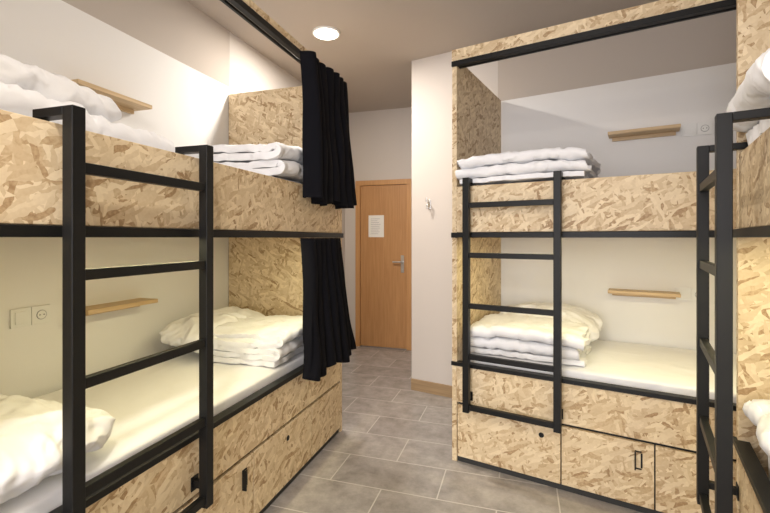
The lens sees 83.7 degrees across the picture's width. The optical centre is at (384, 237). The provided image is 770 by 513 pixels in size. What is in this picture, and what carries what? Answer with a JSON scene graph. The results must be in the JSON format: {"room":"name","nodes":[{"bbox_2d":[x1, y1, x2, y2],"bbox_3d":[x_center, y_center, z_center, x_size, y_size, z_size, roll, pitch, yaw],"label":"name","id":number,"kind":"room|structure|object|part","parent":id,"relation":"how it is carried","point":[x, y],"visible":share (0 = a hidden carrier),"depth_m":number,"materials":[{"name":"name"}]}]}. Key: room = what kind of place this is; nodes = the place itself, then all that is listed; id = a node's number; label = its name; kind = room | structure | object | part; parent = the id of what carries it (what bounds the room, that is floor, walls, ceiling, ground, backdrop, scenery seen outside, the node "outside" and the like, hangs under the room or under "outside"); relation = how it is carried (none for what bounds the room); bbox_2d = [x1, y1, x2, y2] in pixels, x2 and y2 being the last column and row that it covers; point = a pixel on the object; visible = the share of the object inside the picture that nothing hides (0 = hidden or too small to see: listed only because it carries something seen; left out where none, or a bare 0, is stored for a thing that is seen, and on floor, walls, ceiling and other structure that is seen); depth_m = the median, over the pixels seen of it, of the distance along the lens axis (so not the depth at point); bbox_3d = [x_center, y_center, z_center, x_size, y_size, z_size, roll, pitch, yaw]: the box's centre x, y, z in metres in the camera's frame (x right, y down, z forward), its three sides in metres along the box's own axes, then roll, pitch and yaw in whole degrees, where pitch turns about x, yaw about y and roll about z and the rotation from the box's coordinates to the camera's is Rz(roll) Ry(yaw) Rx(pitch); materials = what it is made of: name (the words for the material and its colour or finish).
{"room":"dormitory","nodes":[
{"label":"dormitory","id":0,"kind":"room"},
{"bbox_2d":[0,0,344,398],"bbox_3d":[-1.783,-0.115,1.633,0.150,2.930,8.050,0,0,17],"label":"wall","id":1,"kind":"structure","parent":0,"point":[170,56],"depth_m":2.44,"materials":[{"name":"white paint"}]},
{"bbox_2d":[9,304,50,328],"bbox_3d":[-1.599,0.353,1.944,0.014,0.082,0.166,0,0,17],"label":"wall socket","id":2,"kind":"object","parent":1,"relation":"attached to","point":[21,317],"visible":1,"depth_m":1.94,"materials":[{"name":"white plastic"}]},
{"bbox_2d":[72,79,151,113],"bbox_3d":[-1.443,-0.728,2.250,0.130,0.046,0.430,0,0,17],"label":"wall shelf","id":3,"kind":"object","parent":1,"relation":"attached to","point":[126,104],"visible":0.54,"depth_m":2.28,"materials":[{"name":"brown wood"}]},
{"bbox_2d":[86,298,157,315],"bbox_3d":[-1.430,0.372,2.292,0.130,0.046,0.420,0,0,17],"label":"wall shelf","id":4,"kind":"object","parent":1,"relation":"attached to","point":[125,304],"visible":0.69,"depth_m":2.26,"materials":[{"name":"brown wood"}]},
{"bbox_2d":[345,107,411,348],"bbox_3d":[0.738,-0.115,5.139,2.865,2.930,0.150,0,0,17],"label":"wall","id":5,"kind":"structure","parent":0,"point":[380,140],"depth_m":5.33,"materials":[{"name":"grey paint"}]},
{"bbox_2d":[355,179,411,349],"bbox_3d":[-0.027,0.319,5.265,0.720,2.062,0.068,0,0,17],"label":"door frame","id":6,"kind":"structure","parent":5,"relation":"in","point":[358,184],"depth_m":5.27,"materials":[{"name":"brown wood"}]},
{"bbox_2d":[361,184,406,348],"bbox_3d":[-0.020,0.346,5.288,0.594,1.987,0.020,0,0,17],"label":"door leaf","id":7,"kind":"structure","parent":6,"relation":"attached to","point":[383,284],"depth_m":5.28,"materials":[{"name":"brown wood"}]},
{"bbox_2d":[369,215,383,236],"bbox_3d":[-0.109,-0.145,5.304,0.200,0.270,0.002,0,0,17],"label":"notice sheet","id":8,"kind":"object","parent":7,"relation":"attached to","point":[376,222],"visible":1,"depth_m":5.30,"materials":[{"name":"white paper"}]},
{"bbox_3d":[0.159,0.315,5.196,0.135,0.210,0.048,0,0,17],"label":"handle","id":9,"kind":"part","parent":6,"relation":"part of","materials":[{"name":"silver metal"}]},
{"bbox_2d":[187,0,658,112],"bbox_3d":[0.726,-1.630,0.978,5.600,0.100,8.300,0,0,17],"label":"ceiling","id":10,"kind":"structure","parent":0,"point":[376,47],"depth_m":3.23,"materials":[{"name":"beige paint"}]},
{"bbox_2d":[312,26,339,39],"bbox_3d":[-0.452,-1.572,3.306,0.210,0.016,0.210,0,0,17],"label":"recessed light","id":11,"kind":"object","parent":10,"relation":"in","point":[320,32],"depth_m":3.29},
{"bbox_2d":[263,346,641,512],"bbox_3d":[0.726,1.400,0.978,5.600,0.100,8.300,0,0,17],"label":"floor","id":12,"kind":"structure","parent":0,"point":[392,451],"depth_m":2.51,"materials":[{"name":"tile"}]},
{"bbox_2d":[0,0,343,512],"bbox_3d":[-1.040,0.125,2.075,0.994,2.450,2.242,0,0,17],"label":"bunk bed","id":13,"kind":"object","parent":12,"relation":"on","point":[65,180],"visible":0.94,"depth_m":1.61,"materials":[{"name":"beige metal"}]},
{"bbox_2d":[0,351,303,512],"bbox_3d":[-1.090,0.777,2.091,0.842,0.148,2.160,0,0,17],"label":"mattress","id":14,"kind":"object","parent":13,"relation":"on","point":[147,405],"visible":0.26,"depth_m":1.86,"materials":[{"name":"white fabric"}]},
{"bbox_2d":[0,394,114,503],"bbox_3d":[-1.249,0.622,1.281,0.729,0.216,0.526,0,0,17],"label":"pillow","id":15,"kind":"object","parent":14,"relation":"on","point":[30,429],"visible":0.8,"depth_m":1.21,"materials":[{"name":"white fabric"}]},
{"bbox_2d":[160,306,264,352],"bbox_3d":[-1.069,0.582,2.770,0.475,0.243,0.740,0,0,17],"label":"pillow","id":16,"kind":"object","parent":14,"relation":"on","point":[185,330],"visible":0.44,"depth_m":2.52,"materials":[{"name":"white fabric"}]},
{"bbox_2d":[213,314,303,367],"bbox_3d":[-0.726,0.603,2.668,0.571,0.200,0.656,0,0,17],"label":"duvet","id":17,"kind":"object","parent":14,"relation":"on","point":[258,339],"visible":0.85,"depth_m":2.40,"materials":[{"name":"white fabric"}]},
{"bbox_2d":[299,51,356,208],"bbox_3d":[-0.327,-0.614,2.693,0.124,0.843,0.684,0,0,17],"label":"curtain","id":18,"kind":"object","parent":13,"relation":"hanging from","point":[328,171],"visible":1,"depth_m":2.54,"materials":[{"name":"black fabric"}]},
{"bbox_2d":[300,238,356,381],"bbox_3d":[-0.324,0.399,2.674,0.126,0.799,0.665,0,0,17],"label":"curtain","id":19,"kind":"object","parent":13,"relation":"hanging from","point":[328,337],"visible":1,"depth_m":2.53,"materials":[{"name":"black fabric"}]},
{"bbox_3d":[-1.089,-0.165,2.091,0.842,0.264,2.163,0,0,17],"label":"mattress","id":20,"kind":"object","parent":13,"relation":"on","visible":0},
{"bbox_2d":[0,81,174,151],"bbox_3d":[-1.314,-0.392,1.675,0.607,0.207,0.826,0,0,17],"label":"duvet","id":21,"kind":"object","parent":20,"relation":"on","point":[15,99],"visible":0.2,"depth_m":1.54,"materials":[{"name":"white fabric"}]},
{"bbox_2d":[0,54,121,121],"bbox_3d":[-1.373,-0.536,1.620,0.484,0.197,0.624,0,0,17],"label":"pillow","id":22,"kind":"object","parent":21,"relation":"on","point":[54,86],"visible":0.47,"depth_m":1.54,"materials":[{"name":"white fabric"}]},
{"bbox_2d":[187,142,302,183],"bbox_3d":[-0.769,-0.417,2.689,0.710,0.255,0.702,0,0,17],"label":"duvet","id":23,"kind":"object","parent":20,"relation":"on","point":[276,159],"visible":0.43,"depth_m":2.35,"materials":[{"name":"white fabric"}]},
{"bbox_2d":[451,0,735,512],"bbox_3d":[1.591,0.105,2.412,2.242,2.490,1.018,0,0,31],"label":"bunk bed","id":24,"kind":"object","parent":12,"relation":"on","point":[633,448],"visible":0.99,"depth_m":2.27,"materials":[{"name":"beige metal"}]},
{"bbox_2d":[470,340,735,402],"bbox_3d":[1.619,0.778,2.456,2.163,0.149,0.868,0,0,31],"label":"mattress","id":25,"kind":"object","parent":24,"relation":"on","point":[656,368],"visible":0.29,"depth_m":2.37,"materials":[{"name":"white fabric"}]},
{"bbox_2d":[470,314,590,366],"bbox_3d":[0.901,0.609,2.672,0.701,0.193,0.579,0,0,31],"label":"duvet","id":26,"kind":"object","parent":25,"relation":"on","point":[530,337],"visible":0.87,"depth_m":2.50,"materials":[{"name":"white fabric"}]},
{"bbox_2d":[499,302,602,341],"bbox_3d":[1.107,0.580,2.966,0.698,0.248,0.474,0,0,31],"label":"pillow","id":27,"kind":"object","parent":25,"relation":"on","point":[577,314],"visible":0.41,"depth_m":2.83,"materials":[{"name":"white fabric"}]},
{"bbox_3d":[1.619,-0.165,2.455,2.163,0.263,0.867,0,0,31],"label":"mattress","id":28,"kind":"object","parent":24,"relation":"on","visible":0},
{"bbox_2d":[455,147,600,184],"bbox_3d":[0.905,-0.408,2.666,0.767,0.178,0.682,0,0,31],"label":"duvet","id":29,"kind":"object","parent":28,"relation":"on","point":[537,165],"visible":0.74,"depth_m":2.39,"materials":[{"name":"white fabric"}]},
{"bbox_2d":[696,0,769,512],"bbox_3d":[1.147,0.105,0.544,1.054,2.490,2.022,0,0,31],"label":"bunk bed","id":30,"kind":"object","parent":12,"relation":"on","point":[751,490],"visible":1,"depth_m":1.55,"materials":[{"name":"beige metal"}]},
{"bbox_2d":[768,457,769,479],"bbox_3d":[1.212,0.778,0.504,0.855,0.148,1.945,0,0,31],"label":"mattress","id":31,"kind":"object","parent":30,"relation":"on","point":[768,457],"visible":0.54,"depth_m":1.45,"materials":[{"name":"white fabric"}]},
{"bbox_2d":[742,399,769,456],"bbox_3d":[1.384,0.628,1.159,0.593,0.157,0.628,0,0,31],"label":"duvet","id":32,"kind":"object","parent":31,"relation":"on","point":[757,411],"visible":1,"depth_m":1.41,"materials":[{"name":"white fabric"}]},
{"bbox_3d":[1.212,-0.165,0.503,0.851,0.263,1.940,0,0,31],"label":"mattress","id":33,"kind":"object","parent":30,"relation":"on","visible":0},
{"bbox_2d":[726,48,769,145],"bbox_3d":[1.386,-0.415,1.159,0.693,0.211,0.644,0,0,31],"label":"duvet","id":34,"kind":"object","parent":33,"relation":"on","point":[753,92],"visible":0.77,"depth_m":1.25,"materials":[{"name":"white fabric"}]},
{"bbox_2d":[412,10,735,385],"bbox_3d":[1.880,-0.115,3.614,3.045,2.930,1.310,0,0,31],"label":"wall","id":35,"kind":"structure","parent":0,"point":[683,72],"depth_m":3.08,"materials":[{"name":"grey paint"}]},
{"bbox_2d":[426,197,430,208],"bbox_3d":[0.371,-0.300,3.719,0.024,0.100,0.065,0,0,31],"label":"coat hook","id":36,"kind":"object","parent":35,"relation":"attached to","point":[428,206],"visible":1,"depth_m":3.74,"materials":[{"name":"silver metal"}]},
{"bbox_2d":[411,378,451,397],"bbox_3d":[0.564,1.300,3.632,0.770,0.100,0.014,0,0,31],"label":"baseboard","id":37,"kind":"structure","parent":35,"relation":"attached to","point":[444,390],"depth_m":3.72,"materials":[{"name":"brown wood"}]},
{"bbox_2d":[608,124,680,141],"bbox_3d":[1.721,-0.698,2.869,0.410,0.046,0.130,0,0,31],"label":"wall shelf","id":38,"kind":"object","parent":35,"relation":"attached to","point":[666,130],"visible":1,"depth_m":2.86,"materials":[{"name":"brown wood"}]},
{"bbox_2d":[608,288,680,298],"bbox_3d":[1.721,0.377,2.869,0.410,0.046,0.130,0,0,31],"label":"wall shelf","id":39,"kind":"object","parent":35,"relation":"attached to","point":[618,292],"visible":1,"depth_m":2.85,"materials":[{"name":"brown wood"}]},
{"bbox_2d":[676,287,695,300],"bbox_3d":[1.980,0.365,2.781,0.166,0.082,0.014,0,0,31],"label":"wall socket","id":40,"kind":"object","parent":35,"relation":"attached to","point":[688,294],"visible":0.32,"depth_m":2.79,"materials":[{"name":"white plastic"}]},
{"bbox_2d":[681,121,712,136],"bbox_3d":[2.006,-0.700,2.766,0.166,0.082,0.015,0,0,31],"label":"wall socket","id":41,"kind":"object","parent":35,"relation":"attached to","point":[701,128],"visible":1,"depth_m":2.76,"materials":[{"name":"white plastic"}]}
]}

